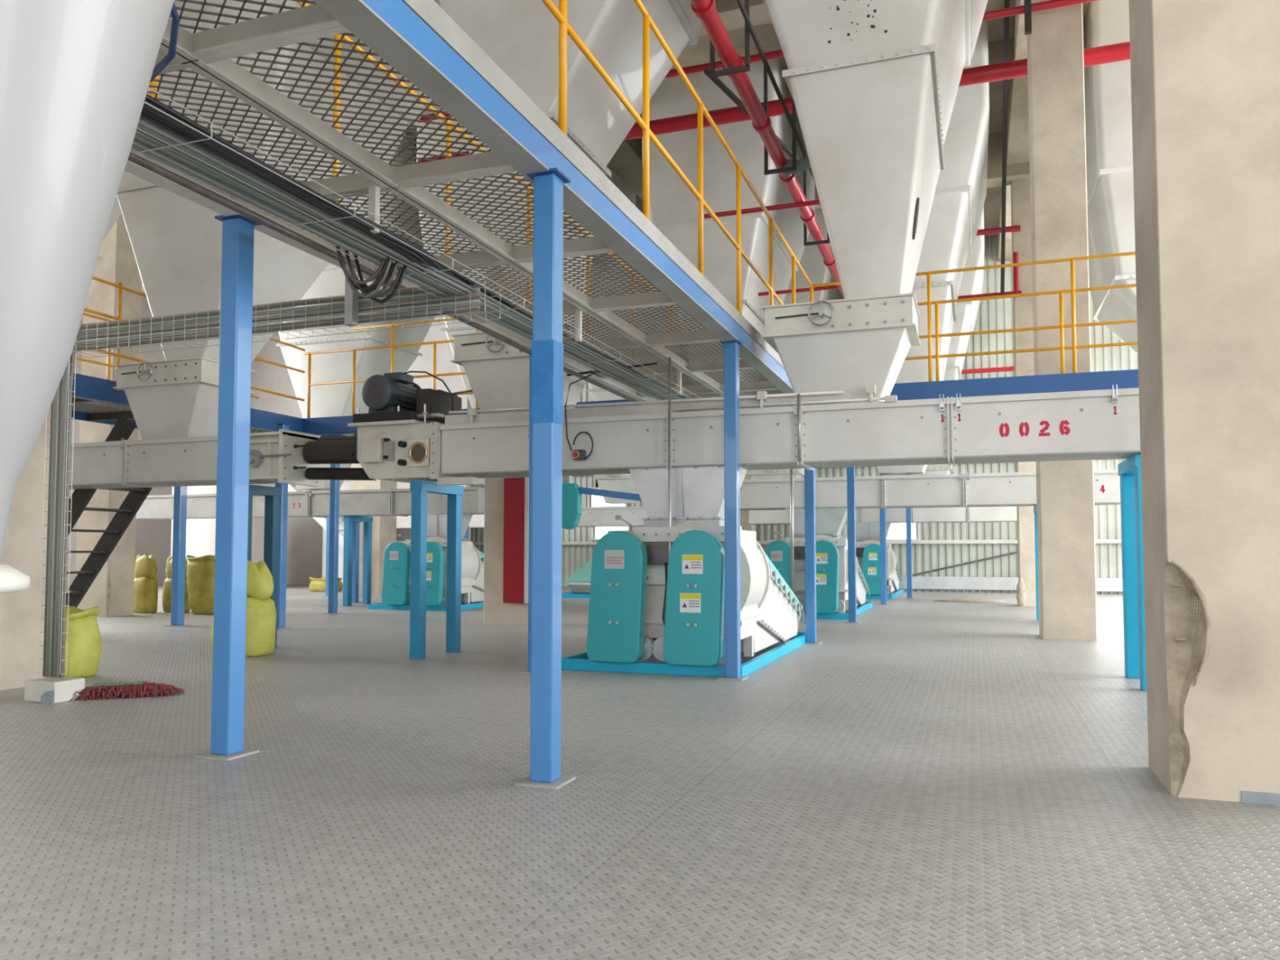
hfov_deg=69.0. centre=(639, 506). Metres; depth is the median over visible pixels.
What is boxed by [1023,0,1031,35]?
bar
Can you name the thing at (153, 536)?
wall
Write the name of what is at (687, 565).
print
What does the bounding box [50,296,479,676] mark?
cable
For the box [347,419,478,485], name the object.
head
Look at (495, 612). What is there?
column
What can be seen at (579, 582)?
machine
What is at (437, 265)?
cable
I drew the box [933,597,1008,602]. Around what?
pile
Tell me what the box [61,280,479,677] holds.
cable
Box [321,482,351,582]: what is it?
silo
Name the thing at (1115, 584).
baseboard
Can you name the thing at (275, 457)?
conveyor tail end
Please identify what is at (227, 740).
steel post
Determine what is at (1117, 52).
pipe
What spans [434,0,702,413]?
hopper
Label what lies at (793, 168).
hanger
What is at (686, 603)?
print
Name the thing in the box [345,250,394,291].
cable
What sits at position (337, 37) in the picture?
handrail
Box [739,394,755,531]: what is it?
wall pier
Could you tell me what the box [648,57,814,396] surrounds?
hopper
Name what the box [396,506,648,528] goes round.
conveyor
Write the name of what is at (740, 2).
conduit pipe
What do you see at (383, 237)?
cable
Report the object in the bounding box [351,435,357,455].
cable
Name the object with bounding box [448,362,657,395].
cable
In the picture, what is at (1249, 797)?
baseboard
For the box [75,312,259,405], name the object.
handrail
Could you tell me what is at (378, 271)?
cable
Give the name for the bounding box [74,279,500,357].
cable tray
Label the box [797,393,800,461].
conduit pipe
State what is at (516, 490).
panel
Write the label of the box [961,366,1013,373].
pipe
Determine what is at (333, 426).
steel beam
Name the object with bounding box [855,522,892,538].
chute
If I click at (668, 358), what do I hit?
conduit pipe
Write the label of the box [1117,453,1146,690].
support column
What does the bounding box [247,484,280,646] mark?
stand
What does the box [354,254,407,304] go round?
cable
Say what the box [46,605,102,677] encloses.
woven sack
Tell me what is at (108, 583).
trim
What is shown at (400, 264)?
cable
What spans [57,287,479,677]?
cable
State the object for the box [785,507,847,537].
chute
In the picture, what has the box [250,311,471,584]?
wall
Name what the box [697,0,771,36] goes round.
trim
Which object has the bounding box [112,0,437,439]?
hopper
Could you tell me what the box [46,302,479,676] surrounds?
cable
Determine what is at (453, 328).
hopper
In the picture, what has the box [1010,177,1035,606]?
column
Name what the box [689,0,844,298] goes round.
pipe
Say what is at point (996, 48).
trim
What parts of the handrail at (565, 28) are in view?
rail post, rail post, rail post, rail, rail post, rail post, rail post, rail post, rail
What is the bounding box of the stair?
[66,414,152,607]
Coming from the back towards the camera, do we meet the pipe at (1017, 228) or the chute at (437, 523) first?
the pipe at (1017, 228)
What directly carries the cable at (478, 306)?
attached to the floor
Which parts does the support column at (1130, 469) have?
leg, leg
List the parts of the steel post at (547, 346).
plate, cap plate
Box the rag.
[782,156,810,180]
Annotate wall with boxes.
[66,292,172,588]
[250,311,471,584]
[471,236,1137,594]
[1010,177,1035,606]
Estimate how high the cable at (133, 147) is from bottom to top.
0.034 m
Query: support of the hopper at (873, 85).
hanging from the ceiling
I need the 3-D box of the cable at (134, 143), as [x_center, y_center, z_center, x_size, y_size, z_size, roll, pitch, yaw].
[-0.746,-1.286,7.296,0.035,0.037,9.300,-1,-3,20]
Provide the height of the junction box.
0.115 m
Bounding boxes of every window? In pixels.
[288,484,343,546]
[586,487,627,507]
[590,526,631,540]
[885,523,919,540]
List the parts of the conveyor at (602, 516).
lid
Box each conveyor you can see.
[69,435,271,489]
[136,486,484,519]
[302,435,374,480]
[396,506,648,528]
[439,384,1140,478]
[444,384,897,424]
[739,469,1120,510]
[748,506,1017,524]
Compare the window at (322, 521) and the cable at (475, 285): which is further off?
the window at (322, 521)
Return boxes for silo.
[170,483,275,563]
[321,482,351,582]
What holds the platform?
on the steel post at (547, 346)
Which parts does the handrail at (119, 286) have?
rail post, rail, rail, rail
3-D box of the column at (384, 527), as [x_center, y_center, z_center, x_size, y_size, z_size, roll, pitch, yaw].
[-6.679,-2.465,23.521,0.850,9.400,0.700,-1,-3,20]
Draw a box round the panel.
[502,477,528,603]
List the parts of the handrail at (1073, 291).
rail post, rail post, rail, rail, rail, rail, rail post, rail post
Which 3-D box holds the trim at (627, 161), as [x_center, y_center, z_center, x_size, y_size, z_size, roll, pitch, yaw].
[-1.881,-7.565,14.548,0.700,0.720,29.400,-1,-3,20]
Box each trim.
[106,568,111,616]
[142,132,1030,292]
[414,25,1085,162]
[472,539,1121,545]
[571,458,1116,475]
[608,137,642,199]
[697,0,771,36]
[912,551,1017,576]
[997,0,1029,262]
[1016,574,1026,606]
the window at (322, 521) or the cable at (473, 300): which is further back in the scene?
the window at (322, 521)
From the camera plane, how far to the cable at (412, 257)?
4.44 m
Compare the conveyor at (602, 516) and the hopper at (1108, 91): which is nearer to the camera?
the hopper at (1108, 91)
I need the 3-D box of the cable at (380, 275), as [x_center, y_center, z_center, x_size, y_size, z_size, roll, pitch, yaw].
[-1.538,-1.330,5.200,0.347,0.265,0.023,0,-3,9]
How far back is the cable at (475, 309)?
6.75 m
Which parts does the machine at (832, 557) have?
label plate, inspection plate, cross plate, label plate, label plate, drum plate, frame, leg, leg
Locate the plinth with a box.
[24,676,84,703]
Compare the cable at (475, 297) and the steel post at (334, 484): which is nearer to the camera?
the cable at (475, 297)
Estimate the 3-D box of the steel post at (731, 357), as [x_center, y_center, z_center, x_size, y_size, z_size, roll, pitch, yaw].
[0.807,0.019,8.143,0.218,2.950,0.218,-1,-3,20]
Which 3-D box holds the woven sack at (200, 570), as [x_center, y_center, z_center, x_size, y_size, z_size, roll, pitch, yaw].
[-7.702,1.379,16.524,0.820,1.045,0.441,-1,-3,20]
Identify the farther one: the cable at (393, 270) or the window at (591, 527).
the window at (591, 527)
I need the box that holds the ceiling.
[144,0,1089,293]
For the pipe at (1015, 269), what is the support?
attached to the pipe at (1018, 291)
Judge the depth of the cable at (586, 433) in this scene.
8.92 m
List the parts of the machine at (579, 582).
frame, trough lid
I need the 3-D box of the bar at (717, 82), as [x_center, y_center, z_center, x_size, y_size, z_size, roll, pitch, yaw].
[1.480,-4.978,11.941,0.050,0.350,2.315,-2,-3,37]
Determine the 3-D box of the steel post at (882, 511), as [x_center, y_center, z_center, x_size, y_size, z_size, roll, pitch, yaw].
[5.073,0.565,19.423,0.218,2.950,0.218,-1,-3,20]
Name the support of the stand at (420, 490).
on the floor
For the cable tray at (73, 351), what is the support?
on the floor
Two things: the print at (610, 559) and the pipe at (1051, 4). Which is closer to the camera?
the print at (610, 559)
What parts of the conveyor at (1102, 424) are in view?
lid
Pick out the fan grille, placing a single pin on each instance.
(375, 389)
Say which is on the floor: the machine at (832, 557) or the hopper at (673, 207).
the machine at (832, 557)
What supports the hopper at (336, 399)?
hanging from the ceiling
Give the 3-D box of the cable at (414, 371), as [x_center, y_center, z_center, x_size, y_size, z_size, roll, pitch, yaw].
[-2.271,-1.202,9.779,0.871,0.509,0.045,-2,-3,36]
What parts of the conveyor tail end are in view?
tail lid, plate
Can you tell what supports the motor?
on the head
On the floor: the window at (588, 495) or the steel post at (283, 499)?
the steel post at (283, 499)
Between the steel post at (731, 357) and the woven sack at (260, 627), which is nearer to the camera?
the steel post at (731, 357)
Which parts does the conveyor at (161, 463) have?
lid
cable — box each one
[42,308,479,676]
[44,305,479,676]
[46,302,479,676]
[48,299,479,676]
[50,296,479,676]
[53,293,479,677]
[54,289,479,677]
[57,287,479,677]
[58,284,479,677]
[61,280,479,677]
[131,144,665,403]
[132,141,666,403]
[133,133,668,399]
[133,137,665,399]
[135,130,668,399]
[136,128,673,399]
[137,123,681,402]
[138,119,678,399]
[139,117,682,399]
[140,112,606,367]
[141,109,427,269]
[142,106,533,325]
[142,107,675,399]
[143,99,684,399]
[145,93,686,399]
[145,99,521,313]
[159,119,226,155]
[335,246,388,292]
[336,246,392,298]
[336,250,385,284]
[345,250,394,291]
[346,250,399,297]
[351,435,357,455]
[353,255,402,297]
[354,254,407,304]
[403,370,453,410]
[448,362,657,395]
[564,372,600,451]
[573,431,593,459]
[662,562,667,626]
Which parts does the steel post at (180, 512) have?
plate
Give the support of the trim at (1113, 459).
attached to the wall at (996, 313)
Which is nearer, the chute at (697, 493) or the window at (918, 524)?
the chute at (697, 493)
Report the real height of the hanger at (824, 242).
3.690 m
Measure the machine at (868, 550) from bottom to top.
1.440 m
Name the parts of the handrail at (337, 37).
rail post, rail post, rail post, rail, rail post, rail post, rail post, rail post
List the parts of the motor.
mount rail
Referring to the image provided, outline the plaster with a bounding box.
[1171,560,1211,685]
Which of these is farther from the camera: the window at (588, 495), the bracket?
the window at (588, 495)
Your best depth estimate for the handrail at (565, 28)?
6.41 m
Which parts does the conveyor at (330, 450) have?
casing, casing, casing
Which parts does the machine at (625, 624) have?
label plate, inlet lever, cross plate, inspection plate, frame, label plate, label plate, drum plate, leg, trough lid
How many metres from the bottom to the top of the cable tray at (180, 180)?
0.042 m
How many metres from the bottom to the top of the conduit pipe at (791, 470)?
3.000 m
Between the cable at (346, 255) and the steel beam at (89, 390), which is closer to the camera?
the cable at (346, 255)
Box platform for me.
[124,0,794,404]
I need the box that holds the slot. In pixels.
[912,197,919,239]
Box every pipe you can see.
[417,41,1130,162]
[418,0,1098,123]
[664,357,671,618]
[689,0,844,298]
[703,200,820,218]
[736,0,814,181]
[758,284,838,296]
[789,468,794,593]
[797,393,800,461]
[957,290,1022,299]
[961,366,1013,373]
[976,225,1020,235]
[1013,252,1018,291]
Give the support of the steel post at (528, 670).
on the floor
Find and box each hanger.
[710,0,750,78]
[763,57,796,175]
[803,156,830,245]
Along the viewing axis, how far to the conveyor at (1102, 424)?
8.20 m
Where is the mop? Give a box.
[70,680,184,700]
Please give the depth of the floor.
4.01 m
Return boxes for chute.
[426,513,472,538]
[628,466,747,519]
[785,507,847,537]
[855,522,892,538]
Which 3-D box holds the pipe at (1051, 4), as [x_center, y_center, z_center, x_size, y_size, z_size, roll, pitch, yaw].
[3.310,-6.352,12.520,16.000,0.098,0.100,-1,-3,20]
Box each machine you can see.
[368,533,484,611]
[561,475,641,529]
[561,515,805,676]
[561,559,591,598]
[764,531,872,619]
[838,537,903,599]
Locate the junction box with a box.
[320,237,358,256]
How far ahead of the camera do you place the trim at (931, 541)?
25.34 m
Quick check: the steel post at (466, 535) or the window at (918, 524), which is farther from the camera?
the window at (918, 524)
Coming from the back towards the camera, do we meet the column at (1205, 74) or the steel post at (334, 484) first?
the steel post at (334, 484)
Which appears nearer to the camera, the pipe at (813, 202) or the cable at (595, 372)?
the cable at (595, 372)
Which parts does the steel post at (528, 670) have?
plate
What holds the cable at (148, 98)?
in the cable tray at (211, 123)
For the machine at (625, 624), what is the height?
1.440 m
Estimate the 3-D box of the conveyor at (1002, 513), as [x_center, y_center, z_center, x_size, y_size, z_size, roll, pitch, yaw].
[6.161,0.148,22.839,7.000,0.535,0.590,-1,-3,20]
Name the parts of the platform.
toe plate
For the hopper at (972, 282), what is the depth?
21.95 m
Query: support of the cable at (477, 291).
attached to the floor
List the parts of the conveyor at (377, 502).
lid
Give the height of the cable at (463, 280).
0.059 m
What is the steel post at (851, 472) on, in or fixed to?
on the floor
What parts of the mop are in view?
mop plate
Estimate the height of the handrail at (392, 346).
1.498 m
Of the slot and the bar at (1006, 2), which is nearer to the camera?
the slot
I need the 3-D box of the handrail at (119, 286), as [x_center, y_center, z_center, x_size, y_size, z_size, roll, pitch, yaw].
[-6.821,-2.222,10.638,0.044,1.468,8.801,-1,-3,20]
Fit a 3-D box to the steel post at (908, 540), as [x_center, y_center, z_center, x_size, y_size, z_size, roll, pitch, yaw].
[6.396,0.697,22.133,0.209,2.950,0.209,-1,-3,20]
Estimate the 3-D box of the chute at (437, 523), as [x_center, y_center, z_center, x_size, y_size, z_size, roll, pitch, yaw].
[-3.882,0.394,18.363,1.040,0.487,0.512,-1,-3,20]
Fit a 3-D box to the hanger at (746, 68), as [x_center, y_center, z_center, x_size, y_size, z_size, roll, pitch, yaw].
[0.802,-5.706,8.391,0.360,3.690,0.036,-1,-3,20]
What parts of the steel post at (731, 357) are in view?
cap plate, plate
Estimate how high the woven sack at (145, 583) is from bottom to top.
1.049 m
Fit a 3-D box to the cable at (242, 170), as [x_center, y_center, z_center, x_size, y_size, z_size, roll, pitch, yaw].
[-0.548,-1.289,7.225,0.031,0.034,9.300,-1,-3,20]
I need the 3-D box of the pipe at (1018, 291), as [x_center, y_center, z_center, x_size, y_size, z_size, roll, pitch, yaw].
[7.156,-4.328,19.157,1.300,0.117,0.120,-1,-3,20]
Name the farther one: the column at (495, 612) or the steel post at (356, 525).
the steel post at (356, 525)
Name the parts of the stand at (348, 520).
leg, leg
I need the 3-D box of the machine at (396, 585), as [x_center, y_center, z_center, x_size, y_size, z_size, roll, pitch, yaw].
[-3.742,1.314,19.267,1.825,1.440,3.875,-1,-3,20]
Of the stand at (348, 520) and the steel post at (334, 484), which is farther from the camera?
the stand at (348, 520)
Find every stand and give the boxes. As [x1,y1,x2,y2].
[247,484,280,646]
[342,515,373,606]
[409,480,463,659]
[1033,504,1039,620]
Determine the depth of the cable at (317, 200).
4.28 m
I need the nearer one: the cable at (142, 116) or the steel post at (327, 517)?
the cable at (142, 116)
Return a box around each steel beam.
[71,373,321,437]
[302,368,1138,437]
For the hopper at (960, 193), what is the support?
hanging from the ceiling
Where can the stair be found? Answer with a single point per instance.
(124, 428)
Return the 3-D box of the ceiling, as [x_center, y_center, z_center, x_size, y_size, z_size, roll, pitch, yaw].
[-2.643,-8.165,12.299,39.000,0.300,34.600,-1,-3,20]
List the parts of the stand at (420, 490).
leg, leg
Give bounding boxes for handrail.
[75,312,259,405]
[83,275,305,401]
[149,1,675,386]
[303,318,479,417]
[541,0,840,314]
[904,251,1137,381]
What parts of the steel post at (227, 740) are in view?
plate, cap plate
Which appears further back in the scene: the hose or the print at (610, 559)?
the print at (610, 559)
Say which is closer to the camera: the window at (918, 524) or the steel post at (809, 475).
the steel post at (809, 475)
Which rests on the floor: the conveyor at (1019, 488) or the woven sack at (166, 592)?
the woven sack at (166, 592)
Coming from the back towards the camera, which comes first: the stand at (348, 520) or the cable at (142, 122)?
the stand at (348, 520)
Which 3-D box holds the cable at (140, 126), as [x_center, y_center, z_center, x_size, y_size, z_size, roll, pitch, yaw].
[-0.605,-1.288,7.245,0.031,0.034,9.300,-1,-3,20]
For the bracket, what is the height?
0.380 m
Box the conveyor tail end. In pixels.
[248,429,319,486]
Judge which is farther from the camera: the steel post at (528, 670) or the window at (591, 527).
the window at (591, 527)
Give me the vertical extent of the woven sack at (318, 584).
0.395 m
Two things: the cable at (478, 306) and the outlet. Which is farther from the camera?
the cable at (478, 306)
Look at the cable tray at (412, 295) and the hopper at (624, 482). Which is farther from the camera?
the hopper at (624, 482)
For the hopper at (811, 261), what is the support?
hanging from the ceiling
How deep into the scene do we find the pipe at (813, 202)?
11.70 m
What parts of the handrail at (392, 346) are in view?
rail post, rail post, rail, rail, rail post, rail, rail post, rail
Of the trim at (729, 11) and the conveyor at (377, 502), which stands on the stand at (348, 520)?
the conveyor at (377, 502)
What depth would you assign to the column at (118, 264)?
16.09 m
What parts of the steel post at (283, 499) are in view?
cap plate, plate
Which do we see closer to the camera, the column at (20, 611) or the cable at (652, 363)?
the column at (20, 611)
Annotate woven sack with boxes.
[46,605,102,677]
[133,554,158,613]
[161,555,190,612]
[186,555,214,614]
[210,560,276,657]
[308,577,342,591]
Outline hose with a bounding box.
[149,2,179,83]
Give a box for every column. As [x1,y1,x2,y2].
[0,406,51,690]
[75,213,142,616]
[351,463,396,596]
[483,217,528,626]
[1026,0,1097,640]
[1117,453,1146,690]
[1128,0,1279,801]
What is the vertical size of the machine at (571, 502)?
1.715 m
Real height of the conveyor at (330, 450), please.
0.526 m
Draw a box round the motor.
[352,372,462,423]
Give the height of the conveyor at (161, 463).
0.560 m
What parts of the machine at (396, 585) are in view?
label plate, frame, label plate, label plate, drum plate, leg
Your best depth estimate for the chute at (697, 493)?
8.69 m
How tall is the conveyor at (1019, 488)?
0.560 m
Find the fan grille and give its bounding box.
[366,381,384,401]
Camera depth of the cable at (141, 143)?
4.52 m
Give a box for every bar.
[703,67,799,159]
[1000,0,1009,295]
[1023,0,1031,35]
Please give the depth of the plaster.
4.18 m
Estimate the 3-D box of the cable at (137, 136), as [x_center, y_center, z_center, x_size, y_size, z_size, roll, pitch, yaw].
[-0.689,-1.286,7.276,0.035,0.037,9.300,-1,-3,20]
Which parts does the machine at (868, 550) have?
cross plate, inspection plate, label plate, label plate, drum plate, frame, leg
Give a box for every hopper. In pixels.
[0,0,174,593]
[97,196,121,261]
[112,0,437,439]
[275,134,437,490]
[416,116,635,486]
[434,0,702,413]
[586,259,692,503]
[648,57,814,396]
[746,208,843,479]
[761,0,987,403]
[876,20,989,475]
[910,207,984,475]
[1084,0,1137,354]
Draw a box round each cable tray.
[38,351,75,674]
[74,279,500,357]
[128,151,638,404]
[130,87,700,401]
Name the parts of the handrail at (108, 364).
rail post, rail, rail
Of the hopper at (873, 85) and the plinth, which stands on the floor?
the plinth
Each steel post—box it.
[164,486,190,626]
[194,213,262,760]
[272,422,292,629]
[321,516,329,596]
[323,463,341,613]
[351,521,362,603]
[463,525,470,540]
[515,167,575,789]
[520,355,532,673]
[717,339,748,680]
[804,467,822,644]
[844,466,860,623]
[878,473,889,604]
[904,507,914,598]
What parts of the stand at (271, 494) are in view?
leg, leg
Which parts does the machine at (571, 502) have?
hanger rod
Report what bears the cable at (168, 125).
in the cable tray at (211, 123)
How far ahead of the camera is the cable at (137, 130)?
4.61 m
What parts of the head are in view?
knob, plate, hinge plate, knob, knob, port glass, port plate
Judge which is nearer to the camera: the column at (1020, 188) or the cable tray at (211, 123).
the cable tray at (211, 123)
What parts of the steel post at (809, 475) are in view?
plate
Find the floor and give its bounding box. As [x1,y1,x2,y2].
[0,583,1279,959]
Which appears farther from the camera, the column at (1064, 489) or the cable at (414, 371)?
the column at (1064, 489)
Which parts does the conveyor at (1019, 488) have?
lid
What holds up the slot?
attached to the hopper at (873, 85)
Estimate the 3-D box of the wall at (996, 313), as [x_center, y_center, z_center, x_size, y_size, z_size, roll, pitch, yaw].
[3.030,-2.417,27.615,39.170,9.700,0.045,-1,-3,20]
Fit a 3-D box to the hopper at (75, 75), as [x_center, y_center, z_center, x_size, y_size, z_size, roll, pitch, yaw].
[-1.340,-4.123,1.999,1.200,8.770,1.200,-1,-3,20]
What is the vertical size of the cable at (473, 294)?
2.557 m
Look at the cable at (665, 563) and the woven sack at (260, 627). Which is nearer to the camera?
the cable at (665, 563)
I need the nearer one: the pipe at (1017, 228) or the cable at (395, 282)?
the cable at (395, 282)
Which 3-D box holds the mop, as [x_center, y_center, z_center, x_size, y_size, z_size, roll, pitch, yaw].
[-3.936,1.394,7.107,0.828,0.098,0.386,1,-3,-20]
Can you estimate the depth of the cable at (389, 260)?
5.18 m
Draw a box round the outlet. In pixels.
[0,564,30,593]
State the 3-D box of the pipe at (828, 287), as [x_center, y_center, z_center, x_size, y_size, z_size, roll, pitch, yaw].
[2.736,-3.646,15.680,1.500,0.058,0.060,-1,-3,20]
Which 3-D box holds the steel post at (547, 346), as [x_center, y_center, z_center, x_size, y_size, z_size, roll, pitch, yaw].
[-0.451,-0.157,4.519,0.217,2.950,0.217,-1,-3,20]
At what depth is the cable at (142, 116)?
3.82 m
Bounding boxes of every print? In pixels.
[607,556,622,563]
[682,600,698,607]
[684,561,701,568]
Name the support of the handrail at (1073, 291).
attached to the steel beam at (333, 426)
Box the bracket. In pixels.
[344,269,358,326]
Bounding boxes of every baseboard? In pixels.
[898,576,1122,591]
[1240,790,1279,805]
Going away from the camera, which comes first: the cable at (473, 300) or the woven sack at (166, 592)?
the cable at (473, 300)

